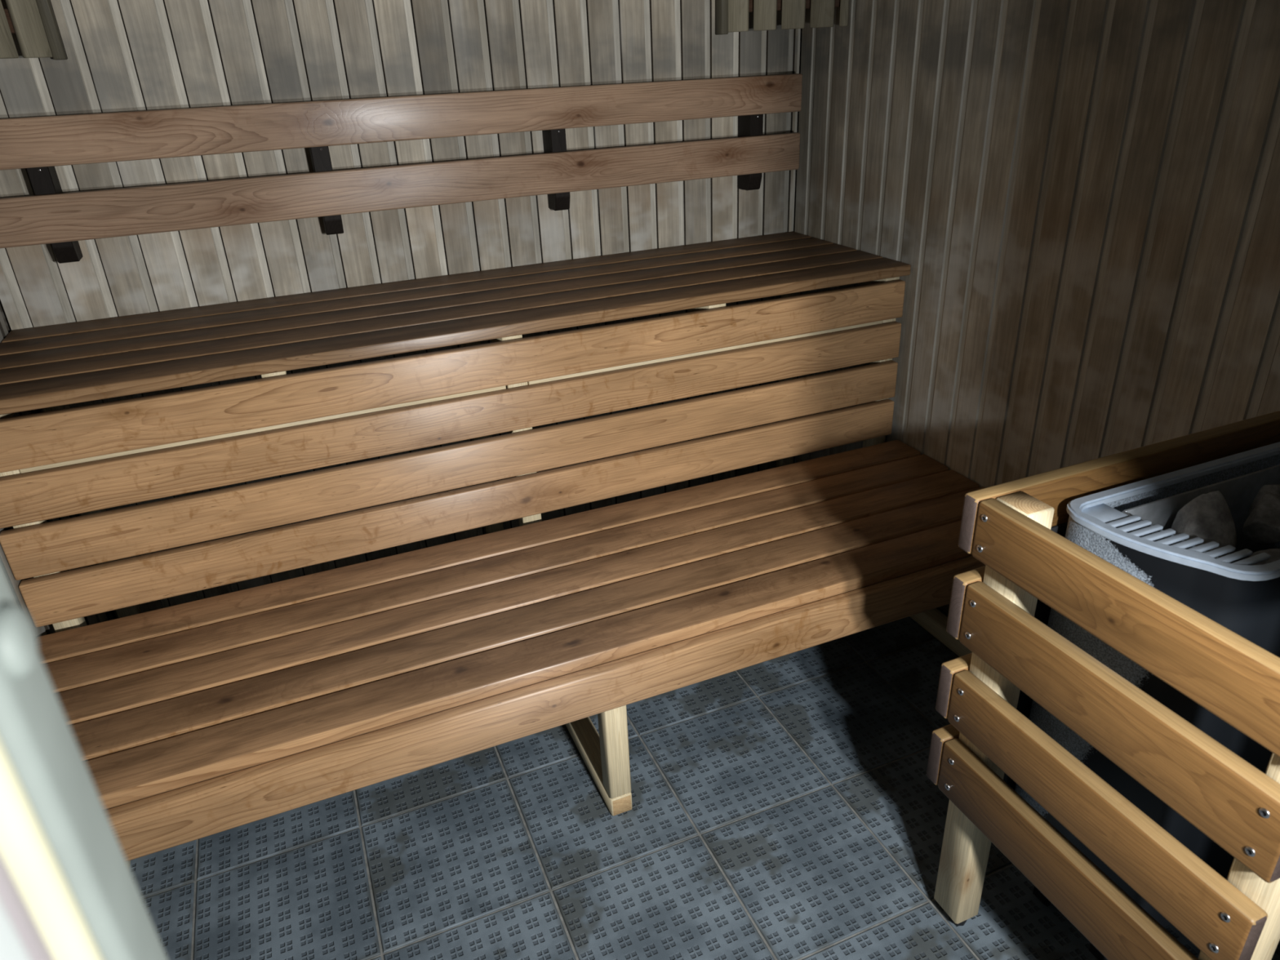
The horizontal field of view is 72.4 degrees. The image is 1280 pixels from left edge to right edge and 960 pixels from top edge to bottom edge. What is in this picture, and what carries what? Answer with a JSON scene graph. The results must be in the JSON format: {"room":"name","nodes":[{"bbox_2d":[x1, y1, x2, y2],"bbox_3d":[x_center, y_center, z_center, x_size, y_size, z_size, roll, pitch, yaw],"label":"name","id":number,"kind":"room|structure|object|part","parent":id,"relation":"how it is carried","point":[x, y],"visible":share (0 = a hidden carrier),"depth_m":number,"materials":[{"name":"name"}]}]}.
{"room":"spa","nodes":[
{"label":"spa","id":0,"kind":"room"},
{"bbox_2d":[0,311,113,637],"bbox_3d":[-1.025,-0.143,0.908,0.090,2.250,2.156,-12,28,-20],"label":"wall","id":1,"kind":"structure","parent":0,"point":[104,616],"depth_m":1.76,"materials":[{"name":"wood"}]},
{"bbox_2d":[0,0,802,619],"bbox_3d":[-0.492,-0.787,2.179,2.183,2.250,0.090,-12,28,-20],"label":"wall","id":2,"kind":"structure","parent":0,"point":[123,55],"depth_m":2.06,"materials":[{"name":"beige wood"}]},
{"bbox_2d":[0,0,67,59],"bbox_3d":[-1.249,-0.999,1.542,0.046,0.471,0.334,11,29,26],"label":"lampshade","id":3,"kind":"object","parent":2,"relation":"attached to","point":[34,24],"visible":1,"depth_m":1.70,"materials":[{"name":"brown wood"}]},
{"bbox_2d":[0,73,802,263],"bbox_3d":[-0.464,-0.767,2.090,1.916,0.288,0.096,-12,28,-20],"label":"backrest","id":4,"kind":"object","parent":2,"relation":"attached to","point":[37,144],"visible":1,"depth_m":1.98,"materials":[{"name":"brown wood"}]},
{"bbox_3d":[-0.448,-0.709,2.082,1.916,0.095,0.026,-12,28,-20],"label":"rail","id":5,"kind":"part","parent":4,"relation":"part of","materials":[{"name":"brown wood"}]},
{"bbox_3d":[-0.454,-0.841,2.018,1.916,0.092,0.026,-12,28,-20],"label":"rail","id":6,"kind":"part","parent":4,"relation":"part of","materials":[{"name":"brown wood"}]},
{"bbox_2d":[715,0,849,35],"bbox_3d":[0.347,-1.351,2.117,0.339,0.471,0.046,6,27,17],"label":"lampshade","id":7,"kind":"object","parent":2,"relation":"attached to","point":[731,15],"visible":1,"depth_m":2.19,"materials":[{"name":"brown wood"}]},
{"bbox_2d":[129,586,1279,959],"bbox_3d":[0.197,0.907,1.313,2.183,0.090,3.392,-12,28,-20],"label":"floor","id":8,"kind":"structure","parent":0,"point":[787,806],"depth_m":1.66,"materials":[{"name":"tile"}]},
{"bbox_2d":[0,231,911,632],"bbox_3d":[-0.342,-0.041,2.217,1.997,0.863,0.538,-12,28,-20],"label":"bench","id":9,"kind":"object","parent":8,"relation":"on","point":[60,460],"visible":0.92,"depth_m":1.85,"materials":[{"name":"brown wood"}]},
{"bbox_3d":[-1.139,0.271,1.736,0.044,0.790,0.045,-12,28,-20],"label":"post","id":10,"kind":"part","parent":9,"relation":"part of","materials":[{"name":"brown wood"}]},
{"bbox_3d":[-1.313,0.096,2.110,0.044,0.790,0.045,-12,28,-20],"label":"post","id":11,"kind":"part","parent":9,"relation":"part of","materials":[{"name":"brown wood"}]},
{"bbox_3d":[-0.435,-0.099,2.429,0.045,0.790,0.045,-12,28,-20],"label":"post","id":12,"kind":"part","parent":9,"relation":"part of","materials":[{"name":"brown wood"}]},
{"bbox_3d":[-0.260,0.076,2.055,0.045,0.790,0.045,-12,28,-20],"label":"post","id":13,"kind":"part","parent":9,"relation":"part of","materials":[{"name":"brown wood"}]},
{"bbox_3d":[0.465,-0.298,2.755,0.040,0.790,0.045,-12,28,-20],"label":"post","id":14,"kind":"part","parent":9,"relation":"part of","materials":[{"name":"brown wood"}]},
{"bbox_3d":[0.639,-0.123,2.381,0.040,0.790,0.045,-12,28,-20],"label":"post","id":15,"kind":"part","parent":9,"relation":"part of","materials":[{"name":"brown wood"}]},
{"bbox_2d":[36,440,985,867],"bbox_3d":[-0.117,0.381,1.857,1.997,0.402,0.545,-12,28,-20],"label":"bench","id":16,"kind":"object","parent":8,"relation":"on","point":[155,702],"visible":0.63,"depth_m":1.64,"materials":[{"name":"brown wood"}]},
{"bbox_3d":[-0.984,0.729,1.630,0.044,0.045,0.517,-12,28,-20],"label":"leg sill","id":17,"kind":"part","parent":16,"relation":"part of","materials":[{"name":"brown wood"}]},
{"bbox_3d":[-0.136,0.541,1.938,0.044,0.045,0.517,-12,28,-20],"label":"leg sill","id":18,"kind":"part","parent":16,"relation":"part of","materials":[{"name":"brown wood"}]},
{"bbox_3d":[-0.051,0.485,1.669,0.044,0.282,0.046,-12,28,-20],"label":"leg","id":19,"kind":"part","parent":16,"relation":"part of","materials":[{"name":"brown wood"}]},
{"bbox_3d":[0.736,0.347,2.254,0.044,0.045,0.517,-12,28,-20],"label":"leg sill","id":20,"kind":"part","parent":16,"relation":"part of","materials":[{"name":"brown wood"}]},
{"bbox_2d":[926,411,1279,959],"bbox_3d":[0.838,0.406,1.264,0.634,0.802,0.482,-12,28,-20],"label":"guard","id":21,"kind":"object","parent":8,"relation":"on","point":[999,610],"visible":0.94,"depth_m":1.08,"materials":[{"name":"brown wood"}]},
{"bbox_3d":[0.524,0.380,1.324,0.048,0.779,0.059,-12,28,-20],"label":"post","id":22,"kind":"part","parent":21,"relation":"part of","materials":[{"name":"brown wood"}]},
{"bbox_3d":[0.679,0.543,0.997,0.048,0.759,0.048,-12,28,-20],"label":"post","id":23,"kind":"part","parent":21,"relation":"part of","materials":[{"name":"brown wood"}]},
{"bbox_2d":[1014,441,1279,959],"bbox_3d":[0.853,0.369,1.345,0.481,0.794,0.243,-12,28,-20],"label":"heater","id":24,"kind":"object","parent":8,"relation":"on","point":[1128,526],"depth_m":1.18,"materials":[{"name":"metal"}]},
{"bbox_3d":[0.695,0.189,1.181,0.004,0.256,0.162,-12,28,-20],"label":"plate","id":25,"kind":"part","parent":24,"relation":"part of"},
{"bbox_3d":[0.832,0.120,1.309,0.359,0.256,0.004,-12,28,-20],"label":"plate","id":26,"kind":"part","parent":24,"relation":"part of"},
{"bbox_3d":[0.768,0.060,1.183,0.085,0.091,0.082,2,26,10],"label":"heater stone","id":27,"kind":"part","parent":24,"relation":"part of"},
{"bbox_3d":[0.866,0.059,1.194,0.070,0.076,0.059,-22,32,-34],"label":"heater stone","id":28,"kind":"part","parent":24,"relation":"part of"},
{"bbox_3d":[0.911,0.035,1.255,0.039,0.063,0.049,-12,28,-20],"label":"heater stone","id":29,"kind":"part","parent":24,"relation":"part of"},
{"bbox_3d":[0.834,0.111,1.138,0.070,0.046,0.039,0,26,6],"label":"heater stone","id":30,"kind":"part","parent":24,"relation":"part of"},
{"bbox_2d":[793,0,1279,614],"bbox_3d":[0.900,-0.570,1.606,0.090,2.250,2.156,-12,28,-20],"label":"wall","id":31,"kind":"structure","parent":0,"point":[1081,198],"depth_m":1.73,"materials":[{"name":"wood"}]},
{"bbox_3d":[0.343,0.049,0.387,2.183,2.250,0.108,-12,28,-20],"label":"wall","id":32,"kind":"structure","parent":0,"visible":0},
{"bbox_2d":[0,560,168,959],"bbox_3d":[0.291,0.152,0.413,1.018,2.046,0.123,-12,28,-20],"label":"door","id":33,"kind":"structure","parent":32,"relation":"in","point":[69,891],"depth_m":0.21,"materials":[{"name":"white"}]}
]}

